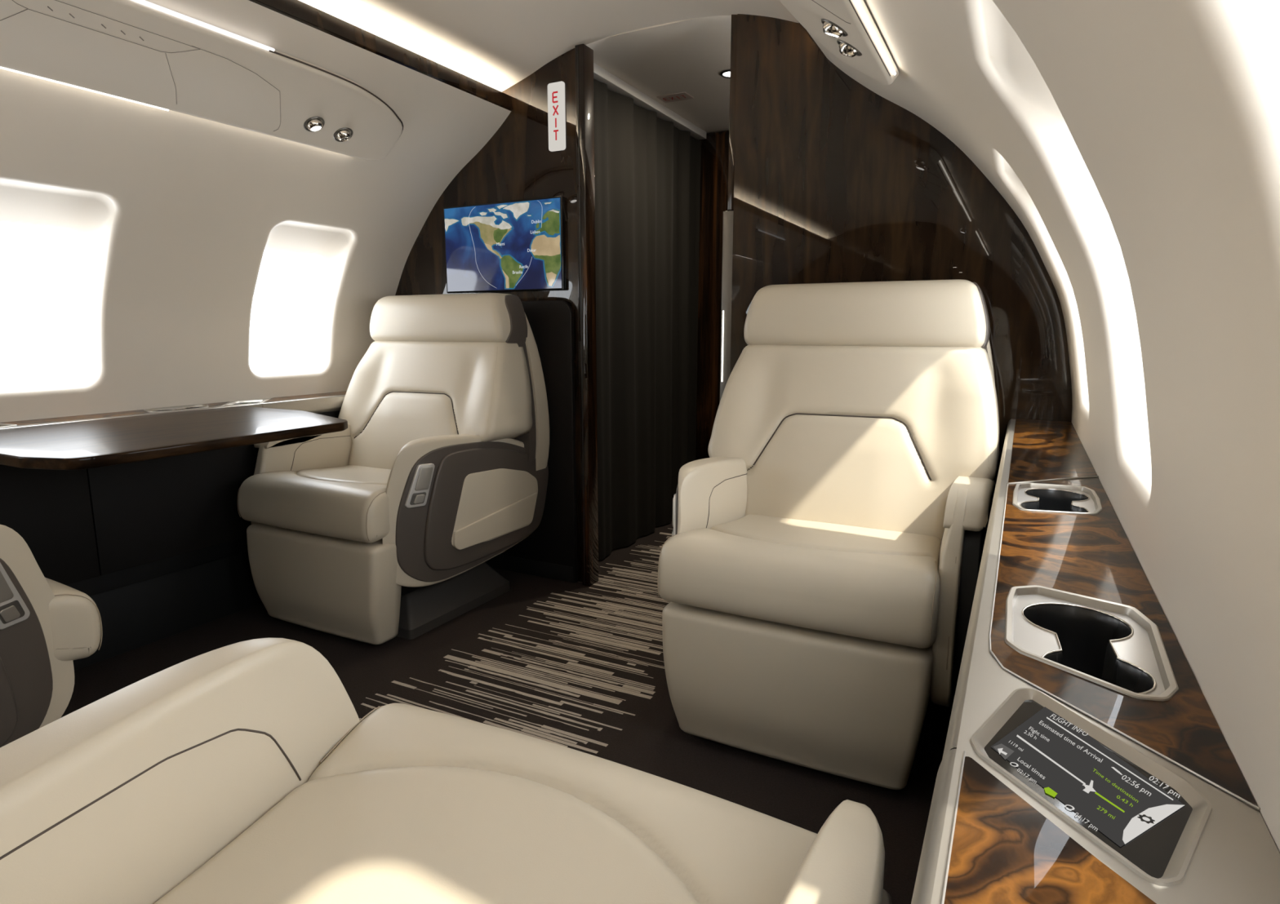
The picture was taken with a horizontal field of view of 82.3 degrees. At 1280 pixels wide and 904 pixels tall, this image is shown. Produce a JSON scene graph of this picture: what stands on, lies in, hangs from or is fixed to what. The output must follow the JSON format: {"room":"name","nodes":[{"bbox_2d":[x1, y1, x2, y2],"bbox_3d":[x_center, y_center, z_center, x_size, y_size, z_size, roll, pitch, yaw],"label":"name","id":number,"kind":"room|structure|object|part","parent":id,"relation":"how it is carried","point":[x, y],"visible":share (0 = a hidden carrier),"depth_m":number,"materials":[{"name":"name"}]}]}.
{"room":"aircraft cabin","nodes":[
{"label":"aircraft cabin","id":0,"kind":"room"},
{"bbox_2d":[0,0,511,422],"bbox_3d":[-1.802,-0.038,0.730,0.695,1.612,4.625,5,11,27],"label":"wall","id":1,"kind":"structure","parent":0,"point":[177,214],"depth_m":2.05,"materials":[{"name":"beige plastic"}]},
{"bbox_2d":[0,391,346,671],"bbox_3d":[-2.009,0.411,0.914,0.146,0.661,4.603,5,11,27],"label":"ledge","id":2,"kind":"object","parent":1,"relation":"attached to","point":[158,546],"visible":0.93,"depth_m":2.04,"materials":[{"name":"brown glossy dark wood veneer"}]},
{"bbox_3d":[-2.004,0.617,0.946,0.012,0.246,4.603,5,11,27],"label":"kick panel","id":3,"kind":"part","parent":2,"relation":"part of","materials":[{"name":"black"}]},
{"bbox_2d":[0,406,347,470],"bbox_3d":[-1.117,-0.040,1.746,0.602,0.042,0.755,5,11,27],"label":"folding table","id":4,"kind":"object","parent":2,"relation":"attached to","point":[99,443],"visible":1,"depth_m":1.62,"materials":[{"name":"brown wood"}]},
{"bbox_3d":[-1.240,-0.155,2.307,0.087,0.005,0.157,-3,10,-15],"label":"touch panel","id":5,"kind":"part","parent":2,"relation":"part of","materials":[{"name":"silver metal"}]},
{"bbox_2d":[0,0,403,159],"bbox_3d":[-1.105,-0.850,1.523,0.213,0.152,1.636,5,11,27],"label":"panel","id":6,"kind":"object","parent":1,"relation":"attached to","point":[144,52],"visible":1,"depth_m":1.65,"materials":[{"name":"beige plastic"},{"name":"polished metal"}]},
{"bbox_2d":[0,66,168,111],"bbox_3d":[-1.197,-0.787,1.580,0.009,0.008,0.350,5,11,27],"label":"light","id":7,"kind":"object","parent":6,"relation":"attached to","point":[6,68],"depth_m":1.57,"materials":[{"name":"white plastic"}]},
{"bbox_2d":[131,0,275,51],"bbox_3d":[-1.015,-0.908,1.464,0.009,0.008,0.630,5,11,27],"label":"light","id":8,"kind":"object","parent":6,"relation":"attached to","point":[143,6],"depth_m":1.58,"materials":[{"name":"white plastic"}]},
{"bbox_2d":[303,116,324,131],"bbox_3d":[-0.887,-0.893,1.993,0.050,0.035,0.057,5,11,27],"label":"light","id":9,"kind":"object","parent":6,"relation":"attached to","point":[310,123],"depth_m":1.98,"materials":[{"name":"silver metal"}]},
{"bbox_2d":[333,127,353,142],"bbox_3d":[-0.846,-0.905,2.086,0.050,0.034,0.057,5,11,27],"label":"outlet","id":10,"kind":"object","parent":6,"relation":"attached to","point":[340,134],"depth_m":2.07,"materials":[{"name":"silver metal"}]},
{"bbox_2d":[248,0,512,111],"bbox_3d":[-1.497,-0.827,0.431,0.014,0.048,4.613,5,11,27],"label":"trim","id":11,"kind":"structure","parent":1,"relation":"attached to","point":[297,10],"depth_m":1.95,"materials":[{"name":"brown wood"}]},
{"bbox_2d":[61,520,955,903],"bbox_3d":[-0.455,0.652,1.550,2.320,0.020,7.100,5,11,27],"label":"floor","id":12,"kind":"structure","parent":0,"point":[578,667],"depth_m":1.87,"materials":[{"name":"carpet"}]},
{"bbox_2d":[0,524,102,747],"bbox_3d":[-1.415,0.203,1.132,0.677,1.003,0.777,5,11,27],"label":"seat","id":13,"kind":"object","parent":12,"relation":"on","point":[46,624],"visible":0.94,"depth_m":1.26,"materials":[{"name":"beige leather"}]},
{"bbox_2d":[0,571,13,603],"bbox_3d":[-1.044,0.216,1.182,0.006,0.064,0.058,2,10,12],"label":"switch","id":14,"kind":"object","parent":13,"relation":"attached to","point":[6,578],"depth_m":1.20,"materials":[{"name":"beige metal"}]},
{"bbox_2d":[0,605,20,622],"bbox_3d":[-1.040,0.267,1.209,0.004,0.024,0.034,1,10,6],"label":"switch","id":15,"kind":"object","parent":13,"relation":"attached to","point":[8,614],"depth_m":1.21,"materials":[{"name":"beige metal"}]},
{"bbox_3d":[-1.048,0.232,1.196,0.012,0.117,0.094,2,10,10],"label":"control plate","id":16,"kind":"part","parent":13,"relation":"part of","materials":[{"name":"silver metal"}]},
{"bbox_3d":[-1.201,0.355,1.010,0.097,0.425,0.717,5,11,27],"label":"armrest","id":17,"kind":"part","parent":13,"relation":"part of","materials":[{"name":"beige leather"}]},
{"bbox_2d":[44,577,101,661],"bbox_3d":[-1.339,0.303,1.296,0.545,0.140,0.454,5,5,27],"label":"seat cushion","id":18,"kind":"object","parent":13,"relation":"on","point":[73,620],"depth_m":1.32,"materials":[{"name":"beige leather"}]},
{"bbox_2d":[237,293,549,644],"bbox_3d":[-0.773,-0.002,2.347,0.677,1.003,0.784,5,11,27],"label":"seat","id":19,"kind":"object","parent":12,"relation":"on","point":[385,526],"visible":0.98,"depth_m":2.24,"materials":[{"name":"beige leather"}]},
{"bbox_3d":[-1.000,0.100,2.523,0.054,0.425,0.717,5,11,27],"label":"armrest","id":20,"kind":"part","parent":19,"relation":"part of","materials":[{"name":"beige leather"}]},
{"bbox_3d":[-1.015,-0.047,2.528,0.072,0.135,0.651,5,11,27],"label":"arm","id":21,"kind":"part","parent":19,"relation":"part of","materials":[{"name":"beige leather"}]},
{"bbox_2d":[238,465,391,543],"bbox_3d":[-0.849,0.126,2.220,0.545,0.140,0.454,5,11,27],"label":"seat cushion","id":22,"kind":"object","parent":19,"relation":"on","point":[331,504],"depth_m":2.03,"materials":[{"name":"beige leather"}]},
{"bbox_2d":[413,494,425,504],"bbox_3d":[-0.611,0.130,2.024,0.034,0.024,0.004,-8,13,-40],"label":"switch","id":23,"kind":"object","parent":19,"relation":"attached to","point":[418,499],"depth_m":2.02,"materials":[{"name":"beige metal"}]},
{"bbox_3d":[-0.608,0.092,2.028,0.012,0.117,0.094,9,13,44],"label":"control plate","id":24,"kind":"part","parent":19,"relation":"part of","materials":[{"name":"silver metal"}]},
{"bbox_2d":[414,466,432,491],"bbox_3d":[-0.598,0.074,2.028,0.006,0.064,0.058,9,13,42],"label":"switch","id":25,"kind":"object","parent":19,"relation":"attached to","point":[423,475],"depth_m":2.02,"materials":[{"name":"beige metal"}]},
{"bbox_3d":[-0.713,-0.133,2.442,0.677,0.472,0.298,5,11,27],"label":"backrest","id":26,"kind":"part","parent":19,"relation":"part of","materials":[{"name":"beige leather"}]},
{"bbox_3d":[-0.530,0.141,2.282,0.097,0.425,0.717,5,11,27],"label":"armrest","id":27,"kind":"part","parent":19,"relation":"part of","materials":[{"name":"beige leather"}]},
{"bbox_3d":[-0.449,0.158,2.307,0.004,0.227,0.433,5,11,27],"label":"panel","id":28,"kind":"part","parent":19,"relation":"part of","materials":[{"name":"beige leather"}]},
{"bbox_2d":[0,638,892,903],"bbox_3d":[-0.255,0.331,0.366,0.690,1.003,0.933,5,11,27],"label":"seat","id":29,"kind":"object","parent":12,"relation":"on","point":[246,772],"visible":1,"depth_m":0.62,"materials":[{"name":"beige leather"}]},
{"bbox_3d":[-0.470,0.434,0.542,0.097,0.425,0.717,5,11,27],"label":"armrest","id":30,"kind":"part","parent":29,"relation":"part of","materials":[{"name":"beige leather"}]},
{"bbox_2d":[154,703,817,903],"bbox_3d":[-0.151,0.399,0.596,0.545,0.140,0.454,5,11,27],"label":"seat cushion","id":31,"kind":"object","parent":29,"relation":"on","point":[402,804],"depth_m":0.63,"materials":[{"name":"beige leather"}]},
{"bbox_3d":[0.011,0.475,0.296,0.085,0.425,0.717,5,11,27],"label":"armrest","id":32,"kind":"part","parent":29,"relation":"part of","materials":[{"name":"beige leather"}]},
{"bbox_2d":[484,300,577,583],"bbox_3d":[-0.551,-0.049,2.682,0.732,0.984,0.020,5,11,27],"label":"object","id":33,"kind":"object","parent":12,"relation":"on","point":[550,552],"visible":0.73,"depth_m":2.54,"materials":[{"name":"black"}]},
{"bbox_3d":[-0.554,0.407,2.751,0.715,0.056,0.003,5,11,27],"label":"kick panel","id":34,"kind":"part","parent":33,"relation":"part of","materials":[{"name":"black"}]},
{"bbox_2d":[657,279,999,790],"bbox_3d":[0.448,0.106,1.707,0.677,1.003,0.784,5,11,27],"label":"seat","id":35,"kind":"object","parent":12,"relation":"on","point":[818,571],"visible":0.98,"depth_m":1.56,"materials":[{"name":"beige leather"}]},
{"bbox_2d":[672,498,673,527],"bbox_3d":[0.079,0.134,1.667,0.006,0.064,0.058,2,10,12],"label":"switch","id":36,"kind":"object","parent":35,"relation":"attached to","point":[673,499],"depth_m":1.65,"materials":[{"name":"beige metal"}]},
{"bbox_3d":[0.082,0.154,1.660,0.012,0.117,0.094,2,10,10],"label":"control plate","id":37,"kind":"part","parent":35,"relation":"part of","materials":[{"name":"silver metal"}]},
{"bbox_3d":[0.236,0.209,1.875,0.097,0.425,0.717,5,11,27],"label":"armrest","id":38,"kind":"part","parent":35,"relation":"part of","materials":[{"name":"beige leather"}]},
{"bbox_2d":[657,515,941,648],"bbox_3d":[0.371,0.234,1.580,0.545,0.140,0.454,5,11,27],"label":"seat cushion","id":39,"kind":"object","parent":35,"relation":"on","point":[868,580],"depth_m":1.42,"materials":[{"name":"beige leather"}]},
{"bbox_3d":[0.508,-0.025,1.802,0.677,0.472,0.298,5,11,27],"label":"backrest","id":40,"kind":"part","parent":35,"relation":"part of","materials":[{"name":"beige leather"}]},
{"bbox_3d":[0.706,0.250,1.634,0.054,0.425,0.717,5,11,27],"label":"armrest","id":41,"kind":"part","parent":35,"relation":"part of","materials":[{"name":"beige leather"}]},
{"bbox_3d":[0.738,0.106,1.614,0.072,0.135,0.651,5,11,27],"label":"arm","id":42,"kind":"part","parent":35,"relation":"part of","materials":[{"name":"beige leather"}]},
{"bbox_2d":[299,0,799,91],"bbox_3d":[-1.031,-0.847,0.177,1.280,0.182,4.647,5,11,27],"label":"ceiling","id":43,"kind":"structure","parent":0,"point":[497,44],"depth_m":2.08,"materials":[{"name":"beige plastic"}]},
{"bbox_2d":[586,15,731,133],"bbox_3d":[0.639,-1.463,3.262,0.860,0.017,2.473,5,11,27],"label":"ceiling","id":44,"kind":"structure","parent":0,"point":[690,55],"depth_m":2.49,"materials":[{"name":"beige plastic"}]},
{"bbox_2d":[593,62,706,139],"bbox_3d":[0.017,-1.374,2.877,0.056,0.031,1.143,5,11,27],"label":"track","id":45,"kind":"object","parent":44,"relation":"attached to","point":[615,84],"visible":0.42,"depth_m":2.84,"materials":[{"name":"grey metal"}]},
{"bbox_2d":[593,78,701,560],"bbox_3d":[0.019,-0.497,3.031,0.042,1.742,1.125,5,11,27],"label":"privacy curtain","id":46,"kind":"object","parent":45,"relation":"hanging from","point":[647,169],"visible":0.85,"depth_m":3.00,"materials":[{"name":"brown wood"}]},
{"bbox_2d":[656,91,693,102],"bbox_3d":[0.137,-1.384,2.856,0.124,0.004,0.084,5,11,27],"label":"exit sign","id":47,"kind":"object","parent":44,"relation":"attached to","point":[683,95],"visible":1,"depth_m":2.85,"materials":[{"name":"beige"}]},
{"bbox_2d":[720,69,730,78],"bbox_3d":[0.323,-1.339,2.588,0.080,0.007,0.080,5,11,27],"label":"recessed light","id":48,"kind":"object","parent":44,"relation":"in","point":[726,73],"visible":0.41,"depth_m":2.59,"materials":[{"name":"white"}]},
{"bbox_2d":[395,13,1071,582],"bbox_3d":[0.044,-0.393,2.348,2.379,1.776,0.035,5,11,27],"label":"wall","id":49,"kind":"structure","parent":0,"point":[835,180],"depth_m":2.01,"materials":[{"name":"brown wood"}]},
{"bbox_2d":[443,195,566,293],"bbox_3d":[-0.477,-0.710,2.539,0.508,0.302,0.020,5,11,27],"label":"screen","id":50,"kind":"object","parent":49,"relation":"attached to","point":[517,245],"visible":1,"depth_m":2.52,"materials":[{"name":"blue glass"}]},
{"bbox_2d":[547,80,565,151],"bbox_3d":[-0.271,-1.088,2.373,0.063,0.208,0.009,5,11,27],"label":"exit sign","id":51,"kind":"object","parent":49,"relation":"attached to","point":[556,91],"visible":1,"depth_m":2.37,"materials":[{"name":"white plastic"}]},
{"bbox_2d":[574,43,598,586],"bbox_3d":[-0.176,-0.404,2.448,0.033,1.764,0.063,5,11,27],"label":"trim","id":52,"kind":"structure","parent":49,"relation":"attached to","point":[584,97],"depth_m":2.42,"materials":[{"name":"brown wood"}]},
{"bbox_2d":[721,311,724,382],"bbox_3d":[0.253,-0.323,2.235,0.004,0.215,0.004,5,11,27],"label":"strip light","id":53,"kind":"object","parent":49,"relation":"attached to","point":[722,312],"depth_m":2.23,"materials":[{"name":"white plastic"}]},
{"bbox_2d":[720,210,733,400],"bbox_3d":[0.272,-0.108,2.286,0.036,1.235,0.048,5,11,27],"label":"trim","id":54,"kind":"structure","parent":49,"relation":"attached to","point":[727,228],"depth_m":2.21,"materials":[{"name":"grey metal"}]},
{"bbox_2d":[727,14,737,210],"bbox_3d":[0.279,-0.983,2.137,0.022,0.535,0.045,5,11,27],"label":"trim","id":55,"kind":"structure","parent":49,"relation":"attached to","point":[734,17],"depth_m":2.12,"materials":[{"name":"brown wood"}]},
{"bbox_2d":[806,0,1279,853],"bbox_3d":[-0.252,0.096,-0.065,0.695,1.612,4.625,5,11,27],"label":"wall","id":56,"kind":"structure","parent":0,"point":[1135,144],"depth_m":0.46,"materials":[{"name":"beige plastic"}]},
{"bbox_2d":[799,22,826,57],"bbox_3d":[-0.562,-0.746,-0.049,0.014,0.048,4.613,5,11,27],"label":"trim","id":57,"kind":"structure","parent":56,"relation":"attached to","point":[805,29],"depth_m":1.86,"materials":[{"name":"brown wood"}]},
{"bbox_2d":[779,0,898,84],"bbox_3d":[0.099,-0.746,0.905,0.213,0.152,1.636,5,11,27],"label":"panel","id":58,"kind":"object","parent":56,"relation":"attached to","point":[846,28],"visible":1,"depth_m":1.37,"materials":[{"name":"cream plastic"},{"name":"polished metal"}]},
{"bbox_2d":[821,18,848,37],"bbox_3d":[0.360,-0.785,1.353,0.050,0.035,0.057,5,11,27],"label":"light","id":59,"kind":"object","parent":58,"relation":"attached to","point":[832,28],"depth_m":1.34,"materials":[{"name":"silver metal"}]},
{"bbox_2d":[836,39,862,57],"bbox_3d":[0.413,-0.796,1.440,0.050,0.034,0.057,5,11,27],"label":"spotlight","id":60,"kind":"object","parent":58,"relation":"attached to","point":[846,48],"depth_m":1.43,"materials":[{"name":"silver metal"}]},
{"bbox_2d":[854,0,896,75],"bbox_3d":[0.396,-0.736,1.262,0.005,0.005,0.550,5,11,27],"label":"light","id":61,"kind":"object","parent":58,"relation":"attached to","point":[864,20],"depth_m":1.32,"materials":[{"name":"white plastic"}]},
{"bbox_2d":[911,418,1279,903],"bbox_3d":[-0.046,0.581,-0.093,0.146,0.661,4.603,5,11,27],"label":"ledge","id":62,"kind":"object","parent":56,"relation":"attached to","point":[1086,760],"visible":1,"depth_m":0.42,"materials":[{"name":"brown wood"}]},
{"bbox_3d":[0.234,0.170,0.389,0.094,0.001,0.151,5,11,27],"label":"black glass","id":63,"kind":"part","parent":62,"relation":"part of","materials":[{"name":"black glass"}]},
{"bbox_3d":[0.232,0.168,0.388,0.087,0.005,0.157,-3,10,-15],"label":"touch panel","id":64,"kind":"part","parent":62,"relation":"part of","materials":[{"name":"black glass"}]},
{"bbox_3d":[0.266,-0.613,3.615,0.025,1.790,2.449,5,11,27],"label":"wall","id":65,"kind":"structure","parent":0,"visible":0},
{"bbox_2d":[695,130,728,460],"bbox_3d":[0.366,-0.597,3.545,0.220,1.782,0.124,5,11,27],"label":"trim","id":66,"kind":"structure","parent":65,"relation":"attached to","point":[715,148],"depth_m":3.46,"materials":[{"name":"brown wood"}]}
]}

